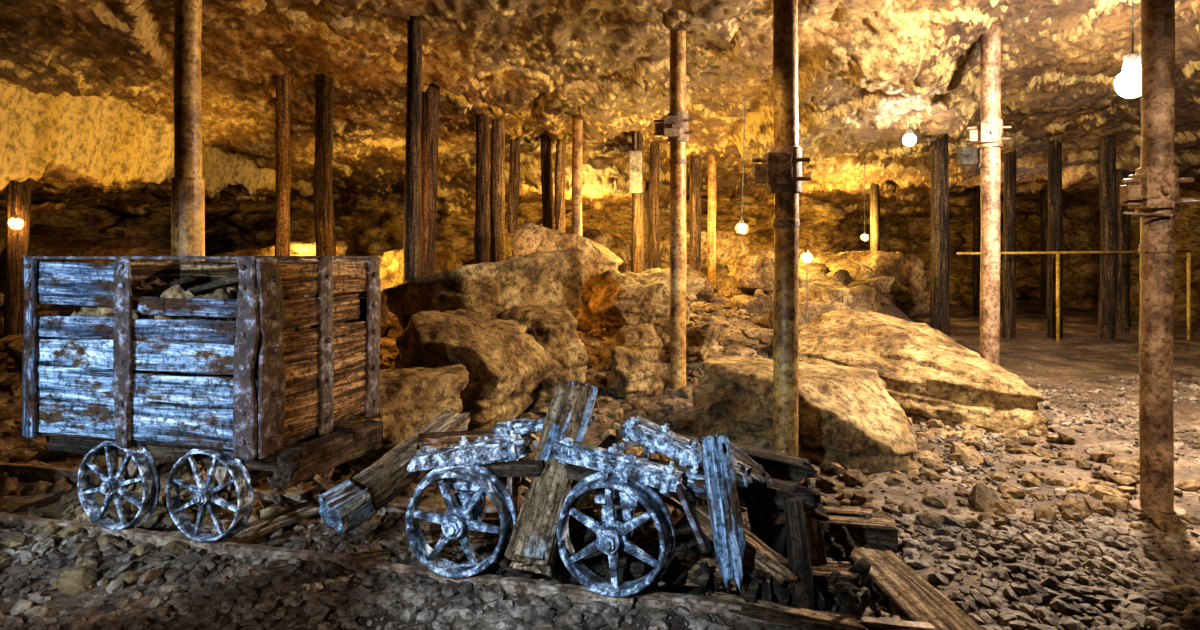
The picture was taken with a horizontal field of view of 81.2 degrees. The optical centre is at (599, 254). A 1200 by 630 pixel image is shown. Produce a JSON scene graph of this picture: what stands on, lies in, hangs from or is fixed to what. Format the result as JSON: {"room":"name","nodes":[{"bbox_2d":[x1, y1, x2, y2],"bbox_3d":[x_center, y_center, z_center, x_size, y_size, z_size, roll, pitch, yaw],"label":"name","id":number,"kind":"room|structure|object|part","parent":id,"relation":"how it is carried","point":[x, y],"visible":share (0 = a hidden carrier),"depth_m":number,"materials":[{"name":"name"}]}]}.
{"room":"underground mine","nodes":[
{"label":"underground mine","id":0,"kind":"room"},
{"bbox_2d":[0,204,123,253],"bbox_3d":[-9.370,-0.475,9.140,1.303,4.250,17.685,0,0,0],"label":"wall","id":1,"kind":"structure","parent":0,"point":[79,216],"depth_m":12.65,"materials":[{"name":"stone"}]},
{"bbox_2d":[99,192,1040,304],"bbox_3d":[0.869,-0.475,14.744,23.119,4.250,3.639,0,0,-12],"label":"wall","id":2,"kind":"structure","parent":0,"point":[370,225],"depth_m":14.14,"materials":[{"name":"stone"}]},
{"bbox_2d":[0,0,1199,227],"bbox_3d":[0.730,-1.440,9.315,22.460,1.914,17.630,0,0,0],"label":"ceiling","id":3,"kind":"structure","parent":0,"point":[87,86],"depth_m":7.35,"materials":[{"name":"stone"}]},
{"bbox_2d":[735,96,747,233],"bbox_3d":[1.620,-1.029,8.000,0.149,1.586,0.130,0,0,0],"label":"bulb","id":4,"kind":"object","parent":3,"relation":"hanging from","point":[741,227],"visible":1,"depth_m":8.00,"materials":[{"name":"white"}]},
{"bbox_3d":[1.620,-0.310,8.000,0.090,0.090,0.090,0,0,0],"label":"bulb","id":5,"kind":"part","parent":4,"relation":"part of","materials":[{"name":"white glass"}]},
{"bbox_2d":[861,162,868,240],"bbox_3d":[4.160,-0.845,11.000,0.132,1.263,0.116,0,0,0],"label":"lamp","id":6,"kind":"object","parent":3,"relation":"hanging from","point":[864,236],"visible":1,"depth_m":11.00,"materials":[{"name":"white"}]},
{"bbox_2d":[903,112,915,145],"bbox_3d":[3.360,-1.366,7.600,0.130,0.362,0.130,0,0,0],"label":"lamp","id":7,"kind":"object","parent":3,"relation":"hanging from","point":[909,139],"visible":1,"depth_m":7.57,"materials":[{"name":"beige glass"}]},
{"bbox_3d":[3.360,-1.250,7.600,0.130,0.130,0.130,0,0,0],"label":"bulb","id":8,"kind":"part","parent":7,"relation":"part of","materials":[{"name":"beige glass"}]},
{"bbox_2d":[1115,0,1140,97],"bbox_3d":[3.500,-1.623,4.600,0.190,1.177,0.190,0,0,0],"label":"lamp","id":9,"kind":"object","parent":3,"relation":"hanging from","point":[1128,83],"visible":0.77,"depth_m":4.56,"materials":[{"name":"beige glass"}]},
{"bbox_3d":[3.500,-1.130,4.600,0.190,0.190,0.190,0,0,0],"label":"bulb","id":10,"kind":"part","parent":9,"relation":"part of","materials":[{"name":"beige glass"}]},
{"bbox_2d":[0,276,1199,629],"bbox_3d":[0.750,0.776,9.225,22.500,1.014,17.850,0,0,0],"label":"floor","id":11,"kind":"structure","parent":0,"point":[1031,356],"depth_m":4.03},
{"bbox_2d":[165,0,204,462],"bbox_3d":[-2.530,-0.360,4.300,0.278,3.383,0.278,0,0,0],"label":"prop","id":12,"kind":"object","parent":11,"relation":"on","point":[187,183],"visible":0.51,"depth_m":4.24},
{"bbox_2d":[0,342,390,595],"bbox_3d":[-3.756,1.037,5.043,4.675,0.586,5.115,0,0,0],"label":"rocks","id":13,"kind":"object","parent":11,"relation":"on","point":[77,580],"visible":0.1,"depth_m":3.38,"materials":[{"name":"stone"}]},
{"bbox_2d":[233,501,319,542],"bbox_3d":[-1.481,1.209,3.158,0.136,0.070,0.433,0,0,40],"label":"plank","id":14,"kind":"object","parent":11,"relation":"on","point":[253,530],"visible":0.79,"depth_m":3.15,"materials":[{"name":"beige wood"}]},
{"bbox_2d":[207,241,349,259],"bbox_3d":[-4.257,0.354,9.646,1.814,1.102,1.254,0,0,13],"label":"boulder","id":15,"kind":"object","parent":11,"relation":"on","point":[297,248],"visible":0.12,"depth_m":9.13,"materials":[{"name":"stone"}]},
{"bbox_2d":[313,73,335,259],"bbox_3d":[-2.888,-0.463,7.355,0.218,2.887,0.199,0,0,-44],"label":"prop","id":16,"kind":"object","parent":11,"relation":"on","point":[324,221],"visible":0.67,"depth_m":7.28,"materials":[{"name":"brown wood"}]},
{"bbox_2d":[269,548,390,570],"bbox_3d":[-1.080,1.225,2.797,0.472,0.028,0.084,-1,0,-13],"label":"plank","id":17,"kind":"object","parent":11,"relation":"on","point":[380,554],"visible":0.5,"depth_m":2.81,"materials":[{"name":"brown wood"}]},
{"bbox_2d":[344,364,468,471],"bbox_3d":[-1.225,1.020,4.176,0.660,0.659,0.884,0,0,43],"label":"boulder","id":18,"kind":"object","parent":11,"relation":"on","point":[409,398],"visible":0.44,"depth_m":3.98,"materials":[{"name":"stone"}]},
{"bbox_2d":[403,16,422,332],"bbox_3d":[-1.629,-0.441,6.088,0.147,3.286,0.183,1,0,-22],"label":"prop","id":19,"kind":"object","parent":11,"relation":"on","point":[412,195],"visible":0.81,"depth_m":6.03,"materials":[{"name":"brown wood"}]},
{"bbox_2d":[378,245,467,294],"bbox_3d":[-2.590,0.391,9.314,1.919,1.046,1.262,0,0,-12],"label":"boulder","id":20,"kind":"object","parent":11,"relation":"on","point":[391,266],"visible":0.23,"depth_m":8.97,"materials":[{"name":"stone"}]},
{"bbox_2d":[0,254,894,372],"bbox_3d":[-1.970,0.640,9.415,13.670,1.512,6.892,0,0,0],"label":"rubble pile","id":21,"kind":"object","parent":11,"relation":"on","point":[869,294],"visible":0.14,"depth_m":8.49,"materials":[{"name":"stone"}]},
{"bbox_2d":[4,178,30,336],"bbox_3d":[-5.987,0.068,7.201,0.217,1.806,0.187,1,0,-6],"label":"prop","id":22,"kind":"object","parent":21,"relation":"on","point":[18,241],"visible":0.7,"depth_m":7.13,"materials":[{"name":"brown wood"}]},
{"bbox_2d":[8,201,23,229],"bbox_3d":[-5.871,-0.404,7.048,0.118,0.300,0.247,0,0,-33],"label":"lantern","id":23,"kind":"object","parent":22,"relation":"attached to","point":[15,222],"visible":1,"depth_m":6.99,"materials":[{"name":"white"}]},
{"bbox_3d":[-5.840,-0.320,7.000,0.080,0.080,0.080,0,0,0],"label":"bulb","id":24,"kind":"part","parent":23,"relation":"part of","materials":[{"name":"white glass"}]},
{"bbox_2d":[0,224,170,294],"bbox_3d":[-6.470,0.324,9.298,2.328,1.493,1.690,0,0,-9],"label":"boulder","id":25,"kind":"object","parent":21,"relation":"on","point":[45,240],"visible":0.2,"depth_m":8.92,"materials":[{"name":"stone"}]},
{"bbox_2d":[275,74,290,255],"bbox_3d":[-3.328,-0.444,7.337,0.147,2.908,0.174,0,0,34],"label":"prop","id":26,"kind":"object","parent":21,"relation":"on","point":[283,82],"visible":0.62,"depth_m":7.29,"materials":[{"name":"brown wood"}]},
{"bbox_2d":[474,113,489,263],"bbox_3d":[-1.438,-0.564,8.596,0.218,2.484,0.166,0,0,-16],"label":"prop","id":27,"kind":"object","parent":21,"relation":"on","point":[482,197],"visible":0.73,"depth_m":8.53,"materials":[{"name":"brown wood"}]},
{"bbox_2d":[490,118,504,261],"bbox_3d":[-1.293,-0.592,8.894,0.208,2.378,0.177,0,0,-21],"label":"prop","id":28,"kind":"object","parent":21,"relation":"on","point":[497,173],"visible":0.72,"depth_m":8.82,"materials":[{"name":"brown wood"}]},
{"bbox_2d":[555,139,565,232],"bbox_3d":[-0.529,-0.511,9.491,0.145,2.120,0.203,0,0,40],"label":"prop","id":29,"kind":"object","parent":21,"relation":"on","point":[560,160],"visible":0.61,"depth_m":9.42,"materials":[{"name":"brown wood"}]},
{"bbox_2d":[631,131,643,272],"bbox_3d":[0.505,-0.566,9.405,0.168,2.267,0.183,0,0,37],"label":"prop","id":30,"kind":"object","parent":21,"relation":"on","point":[637,231],"visible":0.55,"depth_m":9.34,"materials":[{"name":"brown wood"}]},
{"bbox_2d":[629,132,641,192],"bbox_3d":[0.470,-1.228,9.264,0.170,0.806,0.107,0,0,0],"label":"junction box","id":31,"kind":"object","parent":30,"relation":"attached to","point":[635,157],"visible":1,"depth_m":9.21,"materials":[{"name":"grey paint"}]},
{"bbox_2d":[0,462,942,629],"bbox_3d":[-1.579,1.250,3.217,5.678,0.135,0.909,0,0,15],"label":"track","id":32,"kind":"object","parent":11,"relation":"on","point":[575,593],"visible":0.18,"depth_m":2.78,"materials":[{"name":"metal"}]},
{"bbox_2d":[22,255,383,541],"bbox_3d":[-1.770,0.601,3.349,1.481,1.204,0.880,0,0,15],"label":"cart","id":33,"kind":"object","parent":32,"relation":"on","point":[258,358],"visible":1,"depth_m":3.03,"materials":[{"name":"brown wood"}]},
{"bbox_3d":[-1.876,0.850,3.069,1.340,0.094,0.098,0,0,15],"label":"sill","id":34,"kind":"part","parent":33,"relation":"part of","materials":[{"name":"brown wood"}]},
{"bbox_3d":[-1.766,0.850,3.471,1.328,0.092,0.096,0,0,15],"label":"sill","id":35,"kind":"part","parent":33,"relation":"part of","materials":[{"name":"brown wood"}]},
{"bbox_3d":[-1.995,1.231,3.014,4.380,0.095,0.063,0,0,15],"label":"rail","id":36,"kind":"part","parent":32,"relation":"part of","materials":[{"name":"metal"}]},
{"bbox_3d":[-1.738,1.230,3.545,5.200,0.095,0.063,0,0,15],"label":"rail","id":37,"kind":"part","parent":32,"relation":"part of","materials":[{"name":"metal"}]},
{"bbox_2d":[318,381,881,629],"bbox_3d":[-0.069,0.916,2.823,2.213,0.752,0.940,0,0,17],"label":"cart","id":38,"kind":"object","parent":32,"relation":"on","point":[557,534],"visible":0.98,"depth_m":2.58,"materials":[{"name":"wood"}]},
{"bbox_3d":[-0.491,0.734,2.715,0.396,0.023,0.069,-11,-2,8],"label":"bearing bar plate","id":39,"kind":"part","parent":38,"relation":"part of","materials":[{"name":"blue metal"}]},
{"bbox_3d":[-0.420,0.825,2.701,0.418,0.050,0.060,-4,-1,12],"label":"rail","id":40,"kind":"part","parent":38,"relation":"part of","materials":[{"name":"brown wood"}]},
{"bbox_3d":[-0.245,0.690,2.916,0.376,0.019,0.064,-12,-2,9],"label":"bearing bar plate","id":41,"kind":"part","parent":38,"relation":"part of","materials":[{"name":"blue metal"}]},
{"bbox_3d":[0.066,0.727,2.526,0.446,0.018,0.064,12,4,18],"label":"bearing bar plate","id":42,"kind":"part","parent":38,"relation":"part of","materials":[{"name":"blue metal"}]},
{"bbox_3d":[0.119,0.825,2.554,0.504,0.052,0.076,6,1,13],"label":"rail","id":43,"kind":"part","parent":38,"relation":"part of","materials":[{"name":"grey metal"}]},
{"bbox_3d":[0.242,0.776,2.539,0.399,0.017,0.059,11,3,17],"label":"bearing bar plate","id":44,"kind":"part","parent":38,"relation":"part of","materials":[{"name":"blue metal"}]},
{"bbox_3d":[0.323,0.712,2.655,0.466,0.019,0.079,19,9,27],"label":"bearing bar plate","id":45,"kind":"part","parent":38,"relation":"part of","materials":[{"name":"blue metal"}]},
{"bbox_3d":[0.429,0.884,2.415,0.114,0.521,0.061,-2,-12,-17],"label":"leaning post","id":46,"kind":"part","parent":38,"relation":"part of","materials":[{"name":"blue wood"}]},
{"bbox_3d":[0.584,1.234,2.369,1.058,0.094,0.063,0,0,13],"label":"rail loose","id":47,"kind":"part","parent":32,"relation":"part of","materials":[{"name":"metal"}]},
{"bbox_2d":[381,248,585,327],"bbox_3d":[-1.079,0.618,6.313,1.678,1.361,1.230,0,0,-27],"label":"boulder","id":48,"kind":"object","parent":11,"relation":"on","point":[488,289],"visible":0.36,"depth_m":5.97,"materials":[{"name":"stone"}]},
{"bbox_2d":[489,232,512,261],"bbox_3d":[-1.118,0.255,9.753,1.015,1.142,1.045,0,0,-25],"label":"boulder","id":49,"kind":"object","parent":11,"relation":"on","point":[508,237],"visible":0.02,"depth_m":9.17,"materials":[{"name":"stone"}]},
{"bbox_2d":[508,136,519,233],"bbox_3d":[-1.204,-0.631,9.802,0.181,2.127,0.148,0,0,17],"label":"prop","id":50,"kind":"object","parent":11,"relation":"on","point":[514,169],"visible":0.64,"depth_m":9.74,"materials":[{"name":"brown wood"}]},
{"bbox_2d":[497,304,590,382],"bbox_3d":[-0.527,0.837,5.911,0.882,0.834,0.617,0,0,-12],"label":"boulder","id":51,"kind":"object","parent":11,"relation":"on","point":[553,326],"visible":0.46,"depth_m":5.75,"materials":[{"name":"stone"}]},
{"bbox_2d":[540,134,553,229],"bbox_3d":[-0.746,-0.608,9.696,0.213,2.187,0.144,0,0,12],"label":"prop","id":52,"kind":"object","parent":11,"relation":"on","point":[546,161],"visible":0.56,"depth_m":9.64,"materials":[{"name":"brown wood"}]},
{"bbox_2d":[528,366,586,414],"bbox_3d":[-0.322,1.011,5.207,0.430,0.390,0.325,0,0,-12],"label":"boulder","id":53,"kind":"object","parent":11,"relation":"on","point":[542,402],"visible":0.49,"depth_m":5.08,"materials":[{"name":"stone"}]},
{"bbox_2d":[505,221,623,330],"bbox_3d":[-0.463,0.228,8.140,1.521,1.205,1.120,0,0,-10],"label":"boulder","id":54,"kind":"object","parent":11,"relation":"on","point":[529,238],"visible":0.44,"depth_m":7.64,"materials":[{"name":"stone"}]},
{"bbox_2d":[572,115,582,235],"bbox_3d":[-0.270,-0.437,8.300,0.233,2.433,0.233,0,0,0],"label":"prop","id":55,"kind":"object","parent":11,"relation":"on","point":[577,122],"visible":0.52,"depth_m":8.25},
{"bbox_2d":[554,225,630,263],"bbox_3d":[-0.111,0.100,11.218,1.614,1.206,1.103,0,0,1],"label":"boulder","id":56,"kind":"object","parent":11,"relation":"on","point":[615,244],"visible":0.27,"depth_m":10.95,"materials":[{"name":"stone"}]},
{"bbox_2d":[0,512,1199,629],"bbox_3d":[-0.491,1.241,2.603,5.885,0.119,1.494,0,0,0],"label":"gravel","id":57,"kind":"object","parent":11,"relation":"on","point":[1133,612],"visible":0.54,"depth_m":2.57,"materials":[{"name":"gravel"}]},
{"bbox_2d":[823,506,983,629],"bbox_3d":[0.954,1.175,2.675,0.604,0.150,0.962,0,0,0],"label":"wooden planks","id":58,"kind":"object","parent":57,"relation":"on","point":[905,592],"visible":0.59,"depth_m":2.62,"materials":[{"name":"beige wood"}]},
{"bbox_2d":[61,292,1199,534],"bbox_3d":[0.295,0.841,6.349,5.943,0.958,6.465,0,0,0],"label":"rocks","id":59,"kind":"object","parent":11,"relation":"on","point":[986,500],"visible":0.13,"depth_m":3.84,"materials":[{"name":"stone"}]},
{"bbox_2d":[420,85,439,276],"bbox_3d":[-1.888,-0.465,7.598,0.293,2.753,0.246,0,0,22],"label":"prop","id":60,"kind":"object","parent":59,"relation":"on","point":[430,97],"visible":0.59,"depth_m":7.50,"materials":[{"name":"brown wood"}]},
{"bbox_2d":[391,309,558,430],"bbox_3d":[-0.940,0.846,5.020,0.983,0.898,1.032,0,0,25],"label":"boulder","id":61,"kind":"object","parent":59,"relation":"on","point":[507,368],"visible":0.68,"depth_m":4.72,"materials":[{"name":"stone"}]},
{"bbox_2d":[600,323,665,368],"bbox_3d":[0.338,0.927,6.644,0.546,0.545,0.578,0,0,-22],"label":"boulder","id":62,"kind":"object","parent":11,"relation":"on","point":[641,334],"visible":0.47,"depth_m":6.58,"materials":[{"name":"stone"}]},
{"bbox_2d":[607,344,666,399],"bbox_3d":[0.294,1.018,5.828,0.518,0.508,0.587,0,0,11],"label":"boulder","id":63,"kind":"object","parent":11,"relation":"on","point":[637,369],"visible":0.83,"depth_m":5.70,"materials":[{"name":"stone"}]},
{"bbox_2d":[588,265,705,340],"bbox_3d":[0.445,0.538,7.509,1.171,0.860,0.943,0,0,-24],"label":"boulder","id":64,"kind":"object","parent":11,"relation":"on","point":[618,300],"visible":0.77,"depth_m":7.18,"materials":[{"name":"stone"}]},
{"bbox_2d":[645,182,648,257],"bbox_3d":[0.857,-0.393,12.004,0.211,1.755,0.158,0,0,-35],"label":"prop","id":65,"kind":"object","parent":11,"relation":"on","point":[647,183],"visible":0.31,"depth_m":11.96,"materials":[{"name":"brown wood"}]},
{"bbox_2d":[649,141,659,268],"bbox_3d":[0.766,-0.542,9.912,0.157,2.156,0.186,0,0,-10],"label":"prop","id":66,"kind":"object","parent":11,"relation":"on","point":[654,214],"visible":0.83,"depth_m":9.84,"materials":[{"name":"brown wood"}]},
{"bbox_2d":[654,29,692,395],"bbox_3d":[0.608,-0.368,5.799,0.333,3.140,0.257,0,0,0],"label":"prop","id":67,"kind":"object","parent":11,"relation":"on","point":[674,127],"visible":0.94,"depth_m":5.74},
{"bbox_2d":[689,155,700,271],"bbox_3d":[1.340,-0.444,9.875,0.164,2.009,0.211,0,0,-4],"label":"prop","id":68,"kind":"object","parent":11,"relation":"on","point":[695,169],"visible":0.81,"depth_m":9.79,"materials":[{"name":"brown wood"}]},
{"bbox_2d":[659,230,749,272],"bbox_3d":[1.604,0.115,11.642,1.571,1.036,1.297,0,0,-7],"label":"boulder","id":69,"kind":"object","parent":11,"relation":"on","point":[729,245],"visible":0.27,"depth_m":11.11,"materials":[{"name":"stone"}]},
{"bbox_2d":[686,323,722,361],"bbox_3d":[0.960,0.880,6.681,0.400,0.495,0.414,0,0,-30],"label":"boulder","id":70,"kind":"object","parent":11,"relation":"on","point":[701,340],"visible":0.7,"depth_m":6.55,"materials":[{"name":"stone"}]},
{"bbox_2d":[707,155,715,282],"bbox_3d":[1.600,-0.454,10.000,0.218,2.061,0.218,0,0,0],"label":"prop","id":71,"kind":"object","parent":11,"relation":"on","point":[711,250],"visible":0.86,"depth_m":9.95,"materials":[{"name":"beige wood"}]},
{"bbox_2d":[752,0,810,455],"bbox_3d":[0.958,-0.411,3.739,0.313,3.466,0.242,0,0,0],"label":"prop","id":72,"kind":"object","parent":11,"relation":"on","point":[780,170],"visible":0.94,"depth_m":3.68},
{"bbox_2d":[693,354,918,471],"bbox_3d":[1.289,1.041,4.606,1.390,0.613,1.078,0,0,14],"label":"boulder","id":73,"kind":"object","parent":11,"relation":"on","point":[847,415],"visible":0.79,"depth_m":4.28,"materials":[{"name":"stone"}]},
{"bbox_2d":[765,273,852,306],"bbox_3d":[2.667,0.764,8.902,1.330,1.045,1.183,0,0,-36],"label":"boulder","id":74,"kind":"object","parent":11,"relation":"on","point":[828,291],"visible":0.24,"depth_m":8.59,"materials":[{"name":"stone"}]},
{"bbox_2d":[726,248,801,291],"bbox_3d":[2.147,0.210,9.187,0.965,0.613,0.793,0,0,-8],"label":"boulder","id":75,"kind":"object","parent":74,"relation":"on","point":[751,271],"visible":0.66,"depth_m":8.84,"materials":[{"name":"stone"}]},
{"bbox_2d":[799,245,872,280],"bbox_3d":[3.321,0.423,10.845,1.668,1.164,1.098,0,0,19],"label":"boulder","id":76,"kind":"object","parent":11,"relation":"on","point":[857,271],"visible":0.21,"depth_m":10.34,"materials":[{"name":"stone"}]},
{"bbox_2d":[870,183,880,250],"bbox_3d":[5.005,-0.376,12.795,0.171,2.037,0.246,0,0,-40],"label":"prop","id":77,"kind":"object","parent":11,"relation":"on","point":[875,236],"visible":0.59,"depth_m":12.71,"materials":[{"name":"brown wood"}]},
{"bbox_2d":[836,250,930,318],"bbox_3d":[4.590,0.499,11.724,1.631,1.176,1.284,0,0,-16],"label":"boulder","id":78,"kind":"object","parent":11,"relation":"on","point":[909,291],"visible":0.47,"depth_m":11.36,"materials":[{"name":"stone"}]},
{"bbox_2d":[799,308,1048,437],"bbox_3d":[2.533,1.063,5.886,1.858,1.099,1.718,0,0,23],"label":"rock slab","id":79,"kind":"object","parent":11,"relation":"on","point":[930,375],"visible":0.66,"depth_m":5.32,"materials":[{"name":"stone"}]},
{"bbox_2d":[801,250,812,323],"bbox_3d":[1.980,0.499,6.702,0.119,1.094,0.108,0,0,0],"label":"lantern","id":80,"kind":"object","parent":79,"relation":"on","point":[806,256],"visible":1,"depth_m":6.71,"materials":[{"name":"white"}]},
{"bbox_3d":[1.980,0.020,6.700,0.072,0.072,0.072,0,0,0],"label":"bulb","id":81,"kind":"part","parent":80,"relation":"part of","materials":[{"name":"white glass"}]},
{"bbox_2d":[668,349,1199,629],"bbox_3d":[3.345,1.106,4.504,5.348,0.374,5.066,0,0,0],"label":"rocks","id":82,"kind":"object","parent":11,"relation":"on","point":[1061,493],"visible":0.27,"depth_m":4.66,"materials":[{"name":"stone"}]},
{"bbox_2d":[930,134,949,336],"bbox_3d":[4.443,-0.237,9.150,0.232,2.951,0.264,0,0,17],"label":"prop","id":83,"kind":"object","parent":11,"relation":"on","point":[940,231],"visible":0.84,"depth_m":9.05,"materials":[{"name":"brown wood"}]},
{"bbox_2d":[972,187,980,315],"bbox_3d":[7.294,-0.033,13.499,0.240,2.609,0.195,0,0,-20],"label":"prop","id":84,"kind":"object","parent":11,"relation":"on","point":[976,247],"visible":0.66,"depth_m":13.43,"materials":[{"name":"brown wood"}]},
{"bbox_2d":[966,24,1010,365],"bbox_3d":[3.456,-0.363,6.279,0.382,3.376,0.295,0,0,0],"label":"prop","id":85,"kind":"object","parent":11,"relation":"on","point":[987,134],"visible":0.83,"depth_m":6.21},
{"bbox_2d":[957,129,976,164],"bbox_3d":[4.720,-1.408,9.000,0.200,0.496,0.120,0,0,0],"label":"junction box","id":86,"kind":"object","parent":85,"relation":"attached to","point":[966,155],"visible":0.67,"depth_m":8.94,"materials":[{"name":"grey paint"}]},
{"bbox_2d":[1003,149,1016,337],"bbox_3d":[5.798,-0.133,9.908,0.163,2.780,0.188,0,0,-11],"label":"prop","id":87,"kind":"object","parent":11,"relation":"on","point":[1009,210],"visible":0.93,"depth_m":9.84,"materials":[{"name":"brown wood"}]},
{"bbox_2d":[1039,190,1047,313],"bbox_3d":[8.897,-0.065,13.981,0.195,2.627,0.259,0,0,6],"label":"prop","id":88,"kind":"object","parent":11,"relation":"on","point":[1043,195],"visible":0.56,"depth_m":13.92,"materials":[{"name":"brown wood"}]},
{"bbox_2d":[1047,139,1062,338],"bbox_3d":[6.508,-0.209,10.007,0.192,2.956,0.247,0,0,38],"label":"prop","id":89,"kind":"object","parent":11,"relation":"on","point":[1055,208],"visible":0.83,"depth_m":9.94,"materials":[{"name":"brown wood"}]},
{"bbox_2d":[957,250,1190,342],"bbox_3d":[6.486,0.582,9.521,3.501,1.299,0.050,0,0,-7],"label":"handrail","id":90,"kind":"object","parent":11,"relation":"on","point":[1057,253],"visible":0.77,"depth_m":9.48,"materials":[{"name":"yellow metal"}]},
{"bbox_2d":[1096,135,1117,338],"bbox_3d":[7.101,-0.208,9.800,0.197,2.913,0.257,0,0,-30],"label":"prop","id":91,"kind":"object","parent":11,"relation":"on","point":[1108,279],"visible":0.98,"depth_m":9.72,"materials":[{"name":"brown wood"}]},
{"bbox_2d":[1116,170,1130,332],"bbox_3d":[7.901,-0.033,10.600,0.193,2.579,0.235,0,0,-9],"label":"prop","id":92,"kind":"object","parent":11,"relation":"on","point":[1124,221],"visible":0.62,"depth_m":10.52,"materials":[{"name":"brown wood"}]},
{"bbox_2d":[1129,296,1130,326],"bbox_3d":[8.588,0.075,11.506,0.242,2.373,0.187,0,0,30],"label":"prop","id":93,"kind":"object","parent":11,"relation":"on","point":[1129,296],"visible":0.04,"depth_m":11.42,"materials":[{"name":"brown wood"}]},
{"bbox_2d":[1120,0,1199,521],"bbox_3d":[2.725,-0.490,3.449,0.451,3.664,0.250,0,0,0],"label":"prop","id":94,"kind":"object","parent":11,"relation":"on","point":[1152,192],"visible":0.96,"depth_m":3.40,"materials":[{"name":"metal"}]},
{"bbox_2d":[1016,184,1199,322],"bbox_3d":[10.545,-0.475,9.140,1.217,4.250,17.680,0,0,0],"label":"wall","id":95,"kind":"structure","parent":0,"point":[1081,225],"depth_m":15.16,"materials":[{"name":"stone"}]}
]}

